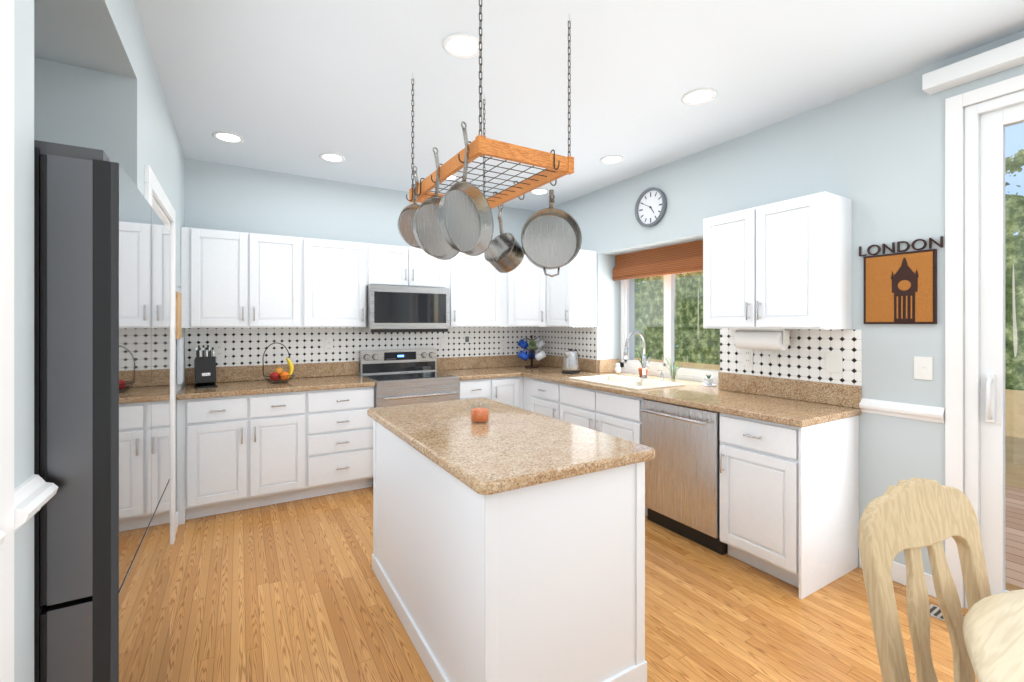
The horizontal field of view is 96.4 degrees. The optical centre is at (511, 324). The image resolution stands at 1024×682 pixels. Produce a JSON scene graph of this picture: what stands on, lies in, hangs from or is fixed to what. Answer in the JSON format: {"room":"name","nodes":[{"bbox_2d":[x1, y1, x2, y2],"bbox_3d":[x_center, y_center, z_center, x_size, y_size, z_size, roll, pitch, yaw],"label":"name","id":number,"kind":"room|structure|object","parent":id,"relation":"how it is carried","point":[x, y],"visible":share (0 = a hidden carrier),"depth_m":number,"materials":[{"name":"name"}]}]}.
{"room":"kitchen","nodes":[
{"label":"kitchen","id":0,"kind":"room"},
{"bbox_2d":[14,0,33,681],"bbox_3d":[-0.446,0.030,-0.912,0.950,2.740,3.830,0,0,-31],"label":"wall","id":1,"kind":"structure","parent":0,"point":[23,324],"depth_m":0.93,"materials":[{"name":"paint"}]},
{"bbox_2d":[0,505,16,544],"bbox_3d":[-0.050,0.359,-0.612,0.038,0.080,3.200,0,0,-31],"label":"trim","id":2,"kind":"structure","parent":1,"relation":"attached to","point":[2,535],"depth_m":0.84,"materials":[{"name":"white wood"}]},
{"bbox_2d":[0,0,175,681],"bbox_3d":[-1.603,0.300,1.830,0.170,2.200,2.585,0,0,-31],"label":"door frame","id":3,"kind":"structure","parent":1,"relation":"attached to","point":[152,186],"depth_m":0.82,"materials":[{"name":"white wood"}]},
{"bbox_2d":[34,0,136,78],"bbox_3d":[-1.657,-1.195,1.265,0.800,0.290,1.150,0,0,-31],"label":"ceiling","id":4,"kind":"structure","parent":0,"point":[99,35],"depth_m":1.70,"materials":[{"name":"paint"}]},
{"bbox_2d":[34,13,146,195],"bbox_3d":[-2.079,0.030,1.828,0.950,2.740,0.250,0,0,-31],"label":"wall","id":5,"kind":"structure","parent":0,"point":[105,112],"depth_m":1.90,"materials":[{"name":"paint"}]},
{"bbox_2d":[147,43,169,220],"bbox_3d":[-2.294,-0.995,2.335,0.800,0.690,0.840,0,0,-31],"label":"wall","id":6,"kind":"structure","parent":0,"point":[158,137],"depth_m":2.45,"materials":[{"name":"paint"}]},
{"bbox_2d":[170,114,184,510],"bbox_3d":[-2.812,0.030,3.056,0.950,2.740,0.930,0,0,-31],"label":"wall","id":7,"kind":"structure","parent":0,"point":[177,179],"depth_m":3.25,"materials":[{"name":"paint"}]},
{"bbox_2d":[176,286,182,383],"bbox_3d":[-2.331,0.078,3.209,0.028,0.684,0.280,0,0,-31],"label":"cutting board","id":8,"kind":"object","parent":7,"relation":"attached to","point":[179,338],"visible":0.85,"depth_m":3.19,"materials":[{"name":"wood"}]},
{"bbox_2d":[185,355,539,382],"bbox_3d":[-1.154,0.420,4.572,3.446,0.130,0.020,0,0,-31],"label":"backsplash","id":9,"kind":"structure","parent":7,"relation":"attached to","point":[303,370],"depth_m":4.22,"materials":[{"name":"brown stone"}]},
{"bbox_2d":[185,158,536,384],"bbox_3d":[-1.392,0.030,4.532,4.900,2.740,0.150,0,0,-31],"label":"wall","id":10,"kind":"structure","parent":0,"point":[223,197],"depth_m":4.11,"materials":[{"name":"paint"}]},
{"bbox_2d":[214,343,224,357],"bbox_3d":[-2.433,0.220,3.808,0.075,0.118,0.008,0,0,-31],"label":"outlet","id":11,"kind":"object","parent":10,"relation":"attached to","point":[219,348],"depth_m":3.81,"materials":[{"name":"white plastic"}]},
{"bbox_2d":[181,227,312,327],"bbox_3d":[-2.169,-0.350,3.787,0.898,0.760,0.328,0,0,-31],"label":"upper cabinet","id":12,"kind":"object","parent":10,"relation":"attached to","point":[230,279],"depth_m":3.63,"materials":[{"name":"white wood"}]},
{"bbox_2d":[324,339,332,351],"bbox_3d":[-1.698,0.199,4.246,0.075,0.118,0.008,0,0,-31],"label":"outlet","id":13,"kind":"object","parent":10,"relation":"attached to","point":[328,343],"depth_m":4.24,"materials":[{"name":"white plastic"}]},
{"bbox_2d":[313,239,368,327],"bbox_3d":[-1.645,-0.350,4.100,0.603,0.760,0.328,0,0,-31],"label":"upper cabinet","id":14,"kind":"object","parent":10,"relation":"attached to","point":[340,268],"depth_m":4.00,"materials":[{"name":"white wood"}]},
{"bbox_2d":[369,243,444,287],"bbox_3d":[-1.058,-0.540,4.450,0.764,0.380,0.328,0,0,-31],"label":"upper cabinet","id":15,"kind":"object","parent":10,"relation":"attached to","point":[389,265],"depth_m":4.29,"materials":[{"name":"white wood"}]},
{"bbox_2d":[360,285,448,332],"bbox_3d":[-1.031,-0.135,4.405,0.752,0.420,0.415,0,0,-31],"label":"microwave","id":16,"kind":"object","parent":15,"relation":"attached to","point":[404,309],"visible":0.94,"depth_m":4.21,"materials":[{"name":"silver metal"}]},
{"bbox_2d":[441,337,447,348],"bbox_3d":[-0.709,0.199,4.833,0.075,0.118,0.014,0,0,-31],"label":"outlet","id":17,"kind":"object","parent":10,"relation":"attached to","point":[444,340],"depth_m":4.83,"materials":[{"name":"white plastic"}]},
{"bbox_2d":[464,336,469,342],"bbox_3d":[-0.488,0.165,4.968,0.070,0.080,0.007,0,0,-31],"label":"outlet","id":18,"kind":"object","parent":10,"relation":"attached to","point":[466,338],"depth_m":4.96,"materials":[{"name":"white plastic"}]},
{"bbox_2d":[445,252,508,326],"bbox_3d":[-0.393,-0.350,4.823,0.760,0.760,0.369,0,0,-31],"label":"upper cabinet","id":19,"kind":"object","parent":10,"relation":"attached to","point":[478,293],"depth_m":4.67,"materials":[{"name":"white wood"}]},
{"bbox_2d":[500,338,505,348],"bbox_3d":[-0.100,0.220,5.198,0.075,0.118,0.008,0,0,-31],"label":"outlet","id":20,"kind":"object","parent":10,"relation":"attached to","point":[502,340],"depth_m":5.19,"materials":[{"name":"white plastic"}]},
{"bbox_2d":[134,0,1023,210],"bbox_3d":[0.439,-1.390,1.461,4.900,0.100,7.300,0,0,-31],"label":"ceiling","id":21,"kind":"structure","parent":0,"point":[296,87],"depth_m":2.44,"materials":[{"name":"white paint"}]},
{"bbox_2d":[212,132,243,142],"bbox_3d":[-2.032,-1.335,3.282,0.195,0.009,0.195,0,0,14],"label":"recessed light","id":22,"kind":"object","parent":21,"relation":"in","point":[222,136],"depth_m":3.28,"materials":[{"name":"white"}]},
{"bbox_2d":[319,153,344,161],"bbox_3d":[-1.443,-1.335,3.680,0.195,0.009,0.195,0,0,14],"label":"recessed light","id":23,"kind":"object","parent":21,"relation":"in","point":[330,157],"depth_m":3.67,"materials":[{"name":"white"}]},
{"bbox_2d":[446,174,457,179],"bbox_3d":[-0.586,-1.335,4.156,0.195,0.009,0.195,0,0,14],"label":"recessed light","id":24,"kind":"object","parent":21,"relation":"in","point":[452,177],"depth_m":4.19,"materials":[{"name":"white"}]},
{"bbox_2d":[443,33,483,57],"bbox_3d":[-0.235,-1.335,2.200,0.195,0.009,0.195,0,0,14],"label":"recessed light","id":25,"kind":"object","parent":21,"relation":"in","point":[462,45],"depth_m":2.20,"materials":[{"name":"white"}]},
{"bbox_2d":[397,0,581,276],"bbox_3d":[-0.116,-0.778,2.205,0.754,1.122,0.861,0,0,-31],"label":"pot rack","id":26,"kind":"object","parent":21,"relation":"hanging from","point":[455,219],"visible":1,"depth_m":2.09,"materials":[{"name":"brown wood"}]},
{"bbox_2d":[530,189,548,194],"bbox_3d":[0.276,-1.335,4.624,0.195,0.009,0.195,0,0,14],"label":"recessed light","id":27,"kind":"object","parent":21,"relation":"in","point":[536,191],"depth_m":4.61,"materials":[{"name":"white"}]},
{"bbox_2d":[600,155,624,163],"bbox_3d":[0.814,-1.335,3.722,0.195,0.009,0.195,0,0,14],"label":"recessed light","id":28,"kind":"object","parent":21,"relation":"in","point":[611,159],"depth_m":3.72,"materials":[{"name":"white"}]},
{"bbox_2d":[682,88,716,104],"bbox_3d":[1.101,-1.335,2.694,0.195,0.009,0.195,0,0,14],"label":"recessed light","id":29,"kind":"object","parent":21,"relation":"in","point":[703,95],"depth_m":2.69,"materials":[{"name":"white"}]},
{"bbox_2d":[165,484,1023,681],"bbox_3d":[0.439,1.450,1.461,4.900,0.100,7.300,0,0,-31],"label":"floor","id":30,"kind":"structure","parent":0,"point":[291,591],"depth_m":2.21,"materials":[{"name":"brown wood"}]},
{"bbox_2d":[34,140,169,681],"bbox_3d":[-1.524,0.498,1.234,0.875,1.803,0.917,0,0,-31],"label":"refrigerator","id":31,"kind":"object","parent":30,"relation":"on","point":[102,412],"visible":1,"depth_m":1.05,"materials":[{"name":"grey metal"}]},
{"bbox_2d":[176,391,307,524],"bbox_3d":[-2.125,0.963,3.645,0.828,0.875,0.618,0,0,-31],"label":"base cabinet","id":32,"kind":"object","parent":30,"relation":"on","point":[249,436],"depth_m":3.37,"materials":[{"name":"white wood"}]},
{"bbox_2d":[176,375,375,398],"bbox_3d":[-1.890,0.504,3.770,1.359,0.038,0.643,0,0,-31],"label":"countertop","id":33,"kind":"structure","parent":32,"relation":"on","point":[322,382],"depth_m":3.62,"materials":[{"name":"brown stone"}]},
{"bbox_2d":[194,345,216,388],"bbox_3d":[-2.378,0.326,3.550,0.140,0.317,0.195,0,0,-39],"label":"knife block","id":34,"kind":"object","parent":33,"relation":"on","point":[205,369],"visible":1,"depth_m":3.51,"materials":[{"name":"black plastic"}]},
{"bbox_2d":[263,343,294,383],"bbox_3d":[-1.922,0.317,3.779,0.239,0.332,0.236,0,0,-31],"label":"basket","id":35,"kind":"object","parent":33,"relation":"on","point":[279,373],"visible":1,"depth_m":3.75,"materials":[{"name":"black metal"}]},
{"bbox_2d":[269,357,293,381],"bbox_3d":[-1.911,0.373,3.795,0.176,0.193,0.151,0,0,-31],"label":"fruit","id":36,"kind":"object","parent":35,"relation":"on","point":[279,371],"depth_m":3.76,"materials":[{"name":"multicoloured"}]},
{"bbox_2d":[308,387,374,497],"bbox_3d":[-1.570,0.963,3.976,0.599,0.875,0.618,0,0,-31],"label":"base cabinet","id":37,"kind":"object","parent":30,"relation":"on","point":[340,428],"depth_m":3.73,"materials":[{"name":"white wood"}]},
{"bbox_2d":[372,422,398,616],"bbox_3d":[-0.350,0.962,2.574,0.716,0.876,0.532,0,0,-31],"label":"base cabinet","id":38,"kind":"object","parent":30,"relation":"on","point":[385,556],"depth_m":2.40,"materials":[{"name":"white paint"}]},
{"bbox_2d":[399,442,418,653],"bbox_3d":[-0.129,0.962,2.208,0.710,0.876,0.567,0,0,-31],"label":"base cabinet","id":39,"kind":"object","parent":30,"relation":"on","point":[408,460],"depth_m":2.08,"materials":[{"name":"white paint"}]},
{"bbox_2d":[359,348,459,483],"bbox_3d":[-0.956,0.825,4.280,0.764,1.150,0.705,0,0,-31],"label":"range","id":40,"kind":"object","parent":30,"relation":"on","point":[405,376],"visible":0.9,"depth_m":4.20,"materials":[{"name":"silver metal"}]},
{"bbox_2d":[458,375,527,409],"bbox_3d":[-0.344,0.963,4.706,0.722,0.875,0.618,0,0,-31],"label":"base cabinet","id":41,"kind":"object","parent":30,"relation":"on","point":[514,392],"depth_m":4.48,"materials":[{"name":"white wood"}]},
{"bbox_2d":[439,367,519,378],"bbox_3d":[-0.357,0.504,4.684,0.676,0.038,0.643,0,0,-31],"label":"countertop","id":42,"kind":"structure","parent":41,"relation":"on","point":[465,372],"depth_m":4.56,"materials":[{"name":"brown stone"}]},
{"bbox_2d":[419,458,646,681],"bbox_3d":[0.087,0.962,1.839,0.716,0.876,0.532,0,0,-31],"label":"base cabinet","id":43,"kind":"object","parent":30,"relation":"on","point":[508,543],"depth_m":1.62,"materials":[{"name":"white paint"}]},
{"bbox_2d":[367,398,654,497],"bbox_3d":[-0.134,0.504,2.202,0.775,0.040,1.460,0,0,-31],"label":"countertop","id":44,"kind":"structure","parent":43,"relation":"on","point":[517,448],"depth_m":1.82,"materials":[{"name":"brown stone"}]},
{"bbox_2d":[471,402,488,422],"bbox_3d":[-0.159,0.439,2.268,0.092,0.088,0.092,0,0,-31],"label":"candle jar","id":45,"kind":"object","parent":44,"relation":"on","point":[480,415],"visible":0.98,"depth_m":2.24,"materials":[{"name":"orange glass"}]},
{"bbox_2d":[528,379,551,416],"bbox_3d":[0.581,0.963,4.423,0.618,0.875,0.537,0,0,-31],"label":"base cabinet","id":46,"kind":"object","parent":30,"relation":"on","point":[539,392],"depth_m":4.35,"materials":[{"name":"white wood"}]},
{"bbox_2d":[552,383,695,516],"bbox_3d":[0.916,0.963,3.862,0.618,0.875,1.037,0,0,-31],"label":"base cabinet","id":47,"kind":"object","parent":30,"relation":"on","point":[620,416],"depth_m":3.62,"materials":[{"name":"white wood"}]},
{"bbox_2d":[640,399,727,554],"bbox_3d":[1.309,0.964,3.138,0.668,0.872,0.600,0,0,-31],"label":"dishwasher","id":48,"kind":"object","parent":30,"relation":"on","point":[682,482],"visible":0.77,"depth_m":2.94,"materials":[{"name":"silver metal"}]},
{"bbox_2d":[713,411,858,598],"bbox_3d":[1.615,0.963,2.688,0.618,0.875,0.475,0,0,-31],"label":"base cabinet","id":49,"kind":"object","parent":30,"relation":"on","point":[789,496],"depth_m":2.49,"materials":[{"name":"white wood"}]},
{"bbox_2d":[504,363,860,426],"bbox_3d":[0.890,0.504,3.881,0.643,0.038,3.298,0,0,-31],"label":"countertop","id":50,"kind":"structure","parent":49,"relation":"on","point":[766,408],"depth_m":2.90,"materials":[{"name":"brown stone"}]},
{"bbox_2d":[518,335,545,367],"bbox_3d":[0.220,0.304,5.090,0.336,0.360,0.311,0,0,-31],"label":"mug tree","id":51,"kind":"object","parent":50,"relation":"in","point":[531,355],"visible":1,"depth_m":5.07,"materials":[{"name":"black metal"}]},
{"bbox_2d":[562,349,579,373],"bbox_3d":[0.597,0.364,4.547,0.232,0.240,0.179,0,0,-31],"label":"electric kettle","id":52,"kind":"object","parent":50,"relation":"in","point":[571,362],"visible":1,"depth_m":4.47,"materials":[{"name":"silver metal"}]},
{"bbox_2d":[568,375,687,390],"bbox_3d":[0.938,0.581,3.836,0.520,0.215,0.830,0,0,-31],"label":"sink","id":53,"kind":"object","parent":50,"relation":"in","point":[634,381],"depth_m":3.87,"materials":[{"name":"white ceramic"}]},
{"bbox_2d":[623,331,649,378],"bbox_3d":[1.064,0.264,3.888,0.271,0.417,0.100,0,0,-31],"label":"faucet","id":54,"kind":"object","parent":50,"relation":"on","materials":[{"name":"silver metal"}]},
{"bbox_2d":[858,477,990,681],"bbox_3d":[1.081,0.894,0.912,0.458,1.019,0.523,0,0,-21],"label":"dining chair","id":55,"kind":"object","parent":30,"relation":"on","point":[911,517],"visible":0.92,"depth_m":1.09,"materials":[{"name":"beige wood"}]},
{"bbox_2d":[930,604,963,621],"bbox_3d":[2.119,1.396,2.119,0.120,0.007,0.310,0,0,-31],"label":"floor vent","id":56,"kind":"object","parent":30,"relation":"in","point":[935,611],"visible":0.17,"depth_m":2.21,"materials":[{"name":"silver metal"}]},
{"bbox_2d":[962,589,1023,681],"bbox_3d":[1.447,1.011,0.356,1.590,0.773,1.590,0,0,-31],"label":"dining table","id":57,"kind":"object","parent":30,"relation":"on","point":[993,630],"visible":1,"depth_m":0.92,"materials":[{"name":"beige wood"}]},
{"bbox_2d":[553,53,963,574],"bbox_3d":[1.491,0.030,3.992,0.500,2.740,3.730,0,0,-31],"label":"wall","id":58,"kind":"structure","parent":0,"point":[876,154],"depth_m":2.63,"materials":[{"name":"paint"}]},
{"bbox_2d":[509,255,544,326],"bbox_3d":[0.231,-0.350,5.016,0.613,0.760,0.675,0,0,-31],"label":"upper cabinet","id":59,"kind":"object","parent":58,"relation":"attached to","point":[527,280],"depth_m":4.82,"materials":[{"name":"white wood"}]},
{"bbox_2d":[545,249,596,326],"bbox_3d":[0.570,-0.350,4.686,0.369,0.760,0.466,0,0,-31],"label":"upper cabinet","id":60,"kind":"object","parent":58,"relation":"attached to","point":[570,295],"depth_m":4.52,"materials":[{"name":"white wood"}]},
{"bbox_2d":[635,187,666,226],"bbox_3d":[1.192,-1.010,3.958,0.045,0.330,0.330,0,0,-31],"label":"wall clock","id":61,"kind":"object","parent":58,"relation":"attached to","point":[650,206],"visible":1,"depth_m":3.96,"materials":[{"name":"grey"}]},
{"bbox_2d":[612,240,702,280],"bbox_3d":[1.384,-0.567,4.090,0.084,0.259,1.310,0,0,-31],"label":"window shade","id":62,"kind":"object","parent":58,"relation":"in","point":[678,258],"depth_m":4.13,"materials":[{"name":"brown wood"}]},
{"bbox_2d":[540,355,860,406],"bbox_3d":[1.162,0.420,4.032,0.020,0.130,3.278,0,0,-31],"label":"backsplash","id":63,"kind":"structure","parent":58,"relation":"attached to","point":[842,394],"depth_m":2.99,"materials":[{"name":"brown stone"}]},
{"bbox_2d":[743,349,752,365],"bbox_3d":[1.652,0.229,3.209,0.008,0.118,0.075,0,0,-31],"label":"outlet","id":64,"kind":"object","parent":58,"relation":"attached to","point":[747,353],"depth_m":3.20,"materials":[{"name":"white plastic"}]},
{"bbox_2d":[770,350,777,360],"bbox_3d":[1.745,0.210,3.055,0.006,0.075,0.050,0,0,-31],"label":"outlet","id":65,"kind":"object","parent":58,"relation":"attached to","point":[773,353],"depth_m":3.05,"materials":[{"name":"white plastic"}]},
{"bbox_2d":[703,191,851,329],"bbox_3d":[1.646,-0.350,2.920,0.328,0.760,0.770,0,0,-31],"label":"upper cabinet","id":66,"kind":"object","parent":58,"relation":"attached to","point":[785,264],"depth_m":2.70,"materials":[{"name":"white wood"}]},
{"bbox_2d":[734,329,789,350],"bbox_3d":[1.638,0.099,3.014,0.124,0.136,0.336,0,0,-31],"label":"paper towel holder","id":67,"kind":"object","parent":66,"relation":"attached to","point":[770,339],"visible":0.96,"depth_m":2.95,"materials":[{"name":"white paper"}]},
{"bbox_2d":[825,352,842,372],"bbox_3d":[1.930,0.229,2.746,0.006,0.120,0.090,0,0,-31],"label":"outlet","id":68,"kind":"object","parent":58,"relation":"attached to","point":[833,361],"depth_m":2.74,"materials":[{"name":"white plastic"}]},
{"bbox_2d":[859,236,942,323],"bbox_3d":[2.088,-0.223,2.476,0.023,0.446,0.363,0,0,-31],"label":"wall art","id":69,"kind":"object","parent":58,"relation":"attached to","point":[900,287],"visible":1,"depth_m":2.46,"materials":[{"name":"brown"}]},
{"bbox_2d":[859,398,944,423],"bbox_3d":[2.087,0.465,2.467,0.038,0.080,0.360,0,0,-31],"label":"trim","id":70,"kind":"structure","parent":58,"relation":"attached to","point":[896,409],"depth_m":2.45,"materials":[{"name":"white wood"}]},
{"bbox_2d":[859,551,963,607],"bbox_3d":[2.113,1.347,2.447,0.013,0.105,0.441,0,0,-31],"label":"baseboard","id":71,"kind":"structure","parent":58,"relation":"attached to","point":[898,572],"depth_m":2.46,"materials":[{"name":"white"}]},
{"bbox_2d":[914,356,932,379],"bbox_3d":[2.146,0.229,2.391,0.014,0.118,0.075,0,0,-31],"label":"light switch","id":72,"kind":"object","parent":58,"relation":"attached to","point":[923,367],"depth_m":2.39,"materials":[{"name":"white plastic"}]},
{"bbox_2d":[945,74,1023,608],"bbox_3d":[2.741,0.133,1.500,0.184,2.535,1.960,0,0,-31],"label":"sliding door","id":73,"kind":"structure","parent":58,"relation":"in","point":[975,326],"depth_m":2.23,"materials":[{"name":"white"}]},
{"bbox_2d":[964,30,1023,126],"bbox_3d":[2.915,-1.205,1.604,0.500,0.270,1.830,0,0,-31],"label":"wall","id":74,"kind":"structure","parent":0,"point":[995,78],"depth_m":2.17,"materials":[{"name":"paint"}]},
{"bbox_2d":[922,38,1023,94],"bbox_3d":[2.649,-1.225,1.462,0.098,0.080,2.060,0,0,-31],"label":"valance","id":75,"kind":"object","parent":74,"relation":"attached to","point":[992,61],"visible":1,"depth_m":2.17,"materials":[{"name":"white plastic"}]},
{"bbox_3d":[1.420,0.965,4.112,0.500,0.870,1.350,0,0,-31],"label":"wall","id":76,"kind":"structure","parent":0,"visible":0},
{"bbox_2d":[615,350,715,385],"bbox_3d":[1.323,0.357,4.045,0.155,0.255,1.085,0,0,-31],"label":"plants","id":77,"kind":"object","parent":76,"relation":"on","point":[708,380],"visible":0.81,"depth_m":3.94,"materials":[{"name":"green plant"}]},
{"bbox_2d":[620,272,719,383],"bbox_3d":[1.474,-0.081,4.144,0.074,1.218,1.346,0,0,-31],"label":"kitchen window","id":78,"kind":"structure","parent":76,"relation":"in","point":[633,366],"depth_m":4.20,"materials":[{"name":"white plastic"}]},
{"label":"outside","id":79,"kind":"structure","parent":0,"visible":0},
{"bbox_2d":[634,123,1023,437],"bbox_3d":[8.642,-2.100,6.351,0.100,11.000,25.000,0,0,-31],"label":"trees","id":80,"kind":"object","parent":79,"point":[715,352],"depth_m":7.39,"materials":[{"name":"green plant"}]},
{"bbox_2d":[1005,485,1023,587],"bbox_3d":[3.682,1.610,3.394,2.650,0.180,17.000,0,0,-31],"label":"deck","id":81,"kind":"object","parent":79,"point":[1014,561],"depth_m":3.29,"materials":[{"name":"brown wood"}]},
{"bbox_2d":[1005,436,1023,488],"bbox_3d":[6.709,1.825,5.199,4.400,0.050,25.000,0,0,-31],"label":"grass","id":82,"kind":"structure","parent":79,"point":[1017,469],"depth_m":6.00,"materials":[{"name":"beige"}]}
]}

